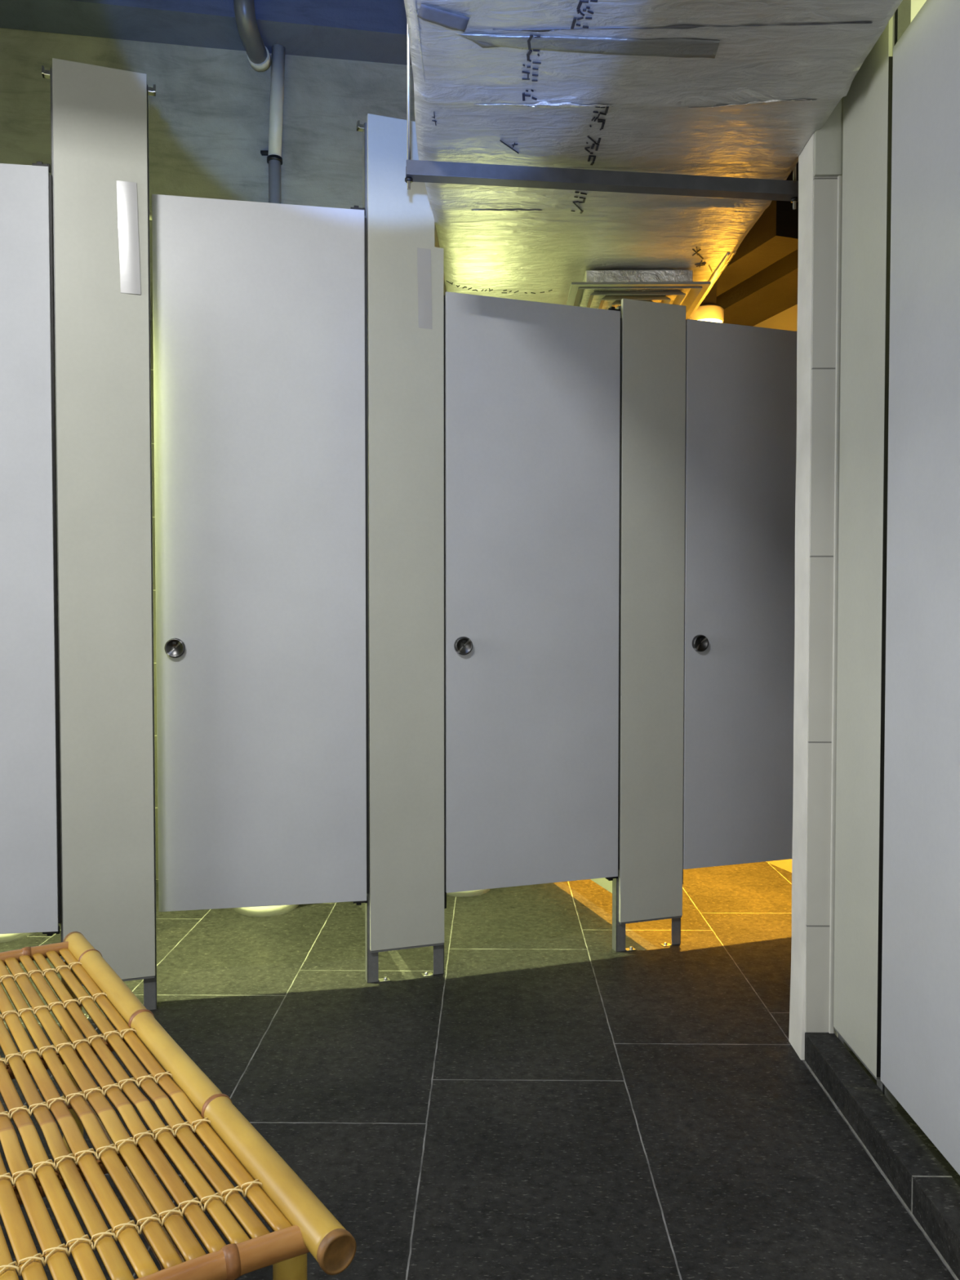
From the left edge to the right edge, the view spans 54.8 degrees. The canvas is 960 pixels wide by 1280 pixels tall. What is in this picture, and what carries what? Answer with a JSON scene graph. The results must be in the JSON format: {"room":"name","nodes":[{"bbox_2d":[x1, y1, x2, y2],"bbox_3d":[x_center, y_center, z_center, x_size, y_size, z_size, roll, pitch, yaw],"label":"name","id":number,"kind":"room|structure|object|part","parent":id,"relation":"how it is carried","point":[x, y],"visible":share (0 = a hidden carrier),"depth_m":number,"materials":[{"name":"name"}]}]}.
{"room":"public restroom","nodes":[
{"label":"public restroom","id":0,"kind":"room"},
{"bbox_2d":[150,320,158,879],"bbox_3d":[-1.082,-0.158,3.937,4.950,2.300,0.082,-1,2,-18],"label":"wall","id":1,"kind":"structure","parent":0,"point":[151,321],"depth_m":3.81,"materials":[{"name":"white paint"}]},
{"bbox_2d":[0,27,446,320],"bbox_3d":[-0.055,-1.097,4.415,7.000,4.150,0.200,0,2,-8],"label":"wall","id":2,"kind":"structure","parent":0,"point":[209,111],"depth_m":4.12,"materials":[{"name":"concrete"}]},
{"bbox_2d":[0,0,411,65],"bbox_3d":[-0.024,-2.896,4.169,7.000,0.540,0.235,0,2,-9],"label":"ceiling","id":3,"kind":"structure","parent":2,"relation":"attached to","point":[360,30],"depth_m":3.96,"materials":[{"name":"paint"}]},
{"bbox_2d":[233,0,284,204],"bbox_3d":[-0.945,-1.155,4.000,0.158,3.890,0.360,0,2,1],"label":"drain pipe","id":4,"kind":"object","parent":2,"relation":"attached to","point":[259,57],"visible":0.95,"depth_m":4.08,"materials":[{"name":"grey plastic"}]},
{"bbox_2d":[689,280,724,323],"bbox_3d":[0.870,-1.364,3.553,0.128,0.304,0.128,0,2,1],"label":"ceiling lamp","id":5,"kind":"object","parent":2,"relation":"hanging from","point":[708,310],"visible":0.48,"depth_m":3.51,"materials":[{"name":"white plastic"}]},
{"bbox_2d":[699,318,722,322],"bbox_3d":[0.870,-1.220,3.556,0.118,0.016,0.118,0,2,1],"label":"diffuser","id":6,"kind":"object","parent":5,"relation":"attached to","point":[716,320],"depth_m":3.52,"materials":[{"name":"white plastic"}]},
{"bbox_2d":[0,861,956,1279],"bbox_3d":[-0.076,1.090,1.832,6.600,0.080,7.600,0,2,1],"label":"floor","id":7,"kind":"structure","parent":0,"point":[554,1102],"depth_m":2.14,"materials":[{"name":"tile"}]},
{"bbox_2d":[0,932,35,942],"bbox_3d":[-1.705,0.620,3.369,0.400,0.775,0.642,-1,2,-18],"label":"toilet","id":8,"kind":"object","parent":7,"relation":"on","point":[3,937],"visible":0.02,"depth_m":3.12,"materials":[{"name":"white ceramic"}]},
{"bbox_2d":[41,57,156,1018],"bbox_3d":[-1.018,-0.248,2.514,0.282,2.557,0.050,-1,2,-18],"label":"panel","id":9,"kind":"object","parent":7,"relation":"on","point":[100,114],"depth_m":2.49,"materials":[{"name":"laminate"}]},
{"bbox_2d":[0,161,62,936],"bbox_3d":[-1.414,-0.229,2.416,0.581,2.051,0.033,0,2,-8],"label":"door","id":10,"kind":"structure","parent":9,"relation":"attached to","point":[30,853],"depth_m":2.45,"materials":[{"name":"laminate"}]},
{"bbox_3d":[-1.120,-0.237,2.490,0.034,2.537,0.031,-1,2,-18],"label":"leg","id":11,"kind":"part","parent":9,"relation":"part of","materials":[{"name":"metal"}]},
{"bbox_3d":[-0.945,-1.082,2.491,0.059,0.297,0.002,0,2,-15],"label":"tape strip","id":12,"kind":"part","parent":9,"relation":"part of","materials":[{"name":"white plastic"}]},
{"bbox_3d":[-0.922,-0.239,2.555,0.034,2.537,0.031,-1,2,-18],"label":"leg","id":13,"kind":"part","parent":9,"relation":"part of","materials":[{"name":"metal"}]},
{"bbox_2d":[0,931,356,1279],"bbox_3d":[-0.691,0.842,1.335,0.505,0.443,1.200,-1,2,-36],"label":"bench","id":14,"kind":"object","parent":7,"relation":"on","point":[300,1224],"visible":1,"depth_m":1.16,"materials":[{"name":"beige wood"}]},
{"bbox_3d":[-1.026,0.633,1.783,0.459,0.032,0.030,-1,2,-31],"label":"rail","id":15,"kind":"part","parent":14,"relation":"part of","materials":[{"name":"brown wood"}]},
{"bbox_3d":[-0.821,0.849,1.866,0.041,0.400,0.041,-1,2,-36],"label":"leg","id":16,"kind":"part","parent":14,"relation":"part of","materials":[{"name":"brown wood"}]},
{"bbox_3d":[-0.387,0.665,0.918,0.461,0.036,0.033,-1,2,-29],"label":"rail","id":17,"kind":"part","parent":14,"relation":"part of","materials":[{"name":"brown wood"}]},
{"bbox_3d":[-0.213,0.871,1.042,0.041,0.400,0.041,-1,2,-36],"label":"leg","id":18,"kind":"part","parent":14,"relation":"part of","materials":[{"name":"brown wood"}]},
{"bbox_2d":[230,904,298,916],"bbox_3d":[-0.859,0.613,3.645,0.400,0.775,0.642,-1,2,-18],"label":"toilet","id":19,"kind":"object","parent":7,"relation":"on","point":[261,911],"visible":0.02,"depth_m":3.38,"materials":[{"name":"white ceramic"}]},
{"bbox_2d":[356,113,446,982],"bbox_3d":[-0.231,-0.252,2.772,0.266,2.552,0.046,-1,2,-18],"label":"panel","id":20,"kind":"object","parent":7,"relation":"on","point":[406,904],"depth_m":2.75,"materials":[{"name":"laminate"}]},
{"bbox_2d":[151,194,368,911],"bbox_3d":[-0.623,-0.236,2.665,0.596,2.048,0.033,0,2,-10],"label":"door","id":21,"kind":"structure","parent":20,"relation":"attached to","point":[260,308],"depth_m":2.66,"materials":[{"name":"laminate"}]},
{"bbox_3d":[-0.864,0.023,2.620,0.056,0.056,0.015,0,2,-10],"label":"knob","id":22,"kind":"part","parent":21,"relation":"part of","materials":[{"name":"metal"}]},
{"bbox_3d":[-0.325,-0.242,2.750,0.034,2.532,0.031,-1,2,-18],"label":"leg","id":23,"kind":"part","parent":20,"relation":"part of","materials":[{"name":"metal"}]},
{"bbox_3d":[-0.164,-1.043,2.749,0.046,0.235,0.001,-1,2,-18],"label":"tape strip","id":24,"kind":"part","parent":20,"relation":"part of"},
{"bbox_3d":[-0.131,-0.064,2.818,0.034,2.173,0.031,-1,2,-18],"label":"leg","id":25,"kind":"part","parent":20,"relation":"part of","materials":[{"name":"metal"}]},
{"bbox_2d":[446,888,490,897],"bbox_3d":[-0.127,0.606,3.884,0.400,0.775,0.642,-1,2,-18],"label":"toilet","id":26,"kind":"object","parent":7,"relation":"on","point":[477,892],"visible":0.02,"depth_m":3.62,"materials":[{"name":"white ceramic"}]},
{"bbox_2d":[590,877,612,893],"bbox_3d":[0.351,-0.051,3.663,0.024,2.100,1.332,-1,2,-18],"label":"divider panel","id":27,"kind":"object","parent":7,"relation":"on","point":[603,882],"visible":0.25,"depth_m":3.36,"materials":[{"name":"laminate"}]},
{"bbox_2d":[612,298,685,951],"bbox_3d":[0.559,-0.037,3.036,0.246,2.107,0.045,-1,2,-18],"label":"panel","id":28,"kind":"object","parent":7,"relation":"on","point":[648,886],"visible":0.97,"depth_m":3.01,"materials":[{"name":"laminate"}]},
{"bbox_2d":[444,291,621,893],"bbox_3d":[0.176,-0.138,2.885,0.583,1.840,0.030,-1,2,-18],"label":"door","id":29,"kind":"structure","parent":28,"relation":"attached to","point":[533,388],"depth_m":2.88,"materials":[{"name":"laminate"}]},
{"bbox_3d":[-0.050,0.018,2.807,0.056,0.056,0.015,-1,2,-18],"label":"knob","id":30,"kind":"part","parent":29,"relation":"part of","materials":[{"name":"metal"}]},
{"bbox_3d":[0.455,-0.026,3.010,0.034,2.087,0.031,-1,2,-18],"label":"leg","id":31,"kind":"part","parent":28,"relation":"part of","materials":[{"name":"metal"}]},
{"bbox_3d":[0.650,-0.028,3.074,0.034,2.087,0.031,-1,2,-18],"label":"leg","id":32,"kind":"part","parent":28,"relation":"part of","materials":[{"name":"metal"}]},
{"label":"divider panel","id":33,"kind":"object","parent":7,"relation":"on","visible":0},
{"bbox_2d":[149,212,151,220],"bbox_3d":[-0.706,-1.250,2.882,0.820,0.079,0.116,-1,2,-18],"label":"ceiling lamp","id":34,"kind":"object","parent":33,"relation":"attached to","point":[150,213],"visible":0.02,"depth_m":2.78,"materials":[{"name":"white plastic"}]},
{"bbox_3d":[1.367,-0.044,3.300,0.300,2.107,0.045,-1,2,-18],"label":"panel","id":35,"kind":"object","parent":7,"relation":"on","visible":0},
{"bbox_2d":[682,319,796,869],"bbox_3d":[0.956,-0.146,3.140,0.587,1.837,0.033,-1,2,-18],"label":"door","id":36,"kind":"structure","parent":35,"relation":"attached to","point":[740,416],"depth_m":3.11,"materials":[{"name":"laminate"}]},
{"bbox_3d":[0.729,0.011,3.061,0.056,0.056,0.015,-1,2,-18],"label":"knob","id":37,"kind":"part","parent":36,"relation":"part of","materials":[{"name":"metal"}]},
{"bbox_2d":[753,304,797,872],"bbox_3d":[1.359,-0.709,3.966,0.100,3.400,1.390,-1,2,-18],"label":"wall","id":38,"kind":"structure","parent":0,"point":[787,319],"depth_m":3.97,"materials":[{"name":"white paint"}]},
{"bbox_2d":[716,161,798,326],"bbox_3d":[0.942,-1.708,3.897,1.000,0.600,1.470,-1,2,-18],"label":"staircase","id":39,"kind":"structure","parent":38,"relation":"attached to","point":[759,282],"depth_m":3.56,"materials":[{"name":"brown wood"}]},
{"bbox_2d":[788,0,926,1060],"bbox_3d":[1.962,-1.013,2.263,2.338,4.100,0.124,0,2,1],"label":"wall","id":40,"kind":"structure","parent":0,"point":[820,161],"depth_m":2.26,"materials":[{"name":"white paint"}]},
{"bbox_3d":[0.834,-2.037,2.195,0.064,1.848,0.014,0,2,1],"label":"boxing panel","id":41,"kind":"part","parent":40,"relation":"part of","materials":[{"name":"paint"}]},
{"bbox_2d":[804,1032,959,1279],"bbox_3d":[1.973,1.079,0.137,2.258,0.035,4.267,0,2,1],"label":"trim","id":42,"kind":"structure","parent":40,"relation":"attached to","point":[943,1161],"depth_m":1.89,"materials":[{"name":"stone"}]},
{"bbox_2d":[833,0,911,1106],"bbox_3d":[0.881,-0.256,2.097,0.045,2.524,0.302,0,2,1],"label":"panel","id":43,"kind":"object","parent":42,"relation":"on","point":[868,102],"visible":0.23,"depth_m":2.08,"materials":[{"name":"laminate"}]},
{"bbox_3d":[0.889,-0.249,2.211,0.031,2.504,0.034,0,2,1],"label":"leg","id":44,"kind":"part","parent":43,"relation":"part of","materials":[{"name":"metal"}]},
{"bbox_3d":[0.886,-0.242,1.983,0.031,2.504,0.034,0,2,1],"label":"leg","id":45,"kind":"part","parent":43,"relation":"part of","materials":[{"name":"metal"}]},
{"bbox_2d":[880,0,959,1175],"bbox_3d":[0.861,-0.135,1.657,0.017,2.197,0.587,0,2,1],"label":"door","id":46,"kind":"structure","parent":40,"relation":"in","point":[920,1024],"depth_m":1.77,"materials":[{"name":"laminate"}]},
{"bbox_3d":[-0.076,-3.097,1.667,6.600,0.100,7.700,0,2,1],"label":"ceiling","id":47,"kind":"structure","parent":0,"visible":0},
{"bbox_2d":[404,19,798,209],"bbox_3d":[0.332,-2.088,2.357,1.048,1.908,0.041,0,2,-6],"label":"metal beam","id":48,"kind":"structure","parent":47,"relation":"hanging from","point":[416,171],"depth_m":2.36,"materials":[{"name":"metal"}]},
{"bbox_3d":[-0.179,-2.086,2.300,0.008,1.908,0.008,0,2,-6],"label":"threaded rod","id":49,"kind":"part","parent":48,"relation":"part of","materials":[{"name":"metal"}]},
{"bbox_2d":[404,0,902,319],"bbox_3d":[0.315,-1.319,0.840,0.993,0.328,5.567,0,2,1],"label":"air duct","id":50,"kind":"object","parent":48,"relation":"hanging from","point":[723,88],"visible":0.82,"depth_m":2.11,"materials":[{"name":"metal"}]},
{"bbox_2d":[565,269,711,319],"bbox_3d":[0.531,-1.194,3.262,0.456,0.080,0.456,0,2,1],"label":"air diffuser","id":51,"kind":"object","parent":50,"relation":"attached to","point":[599,289],"visible":0.52,"depth_m":3.08,"materials":[{"name":"metal"}]},
{"bbox_3d":[0.828,-2.089,2.412,0.008,1.908,0.008,0,2,-6],"label":"threaded rod","id":52,"kind":"part","parent":48,"relation":"part of","materials":[{"name":"silver metal"}]}
]}

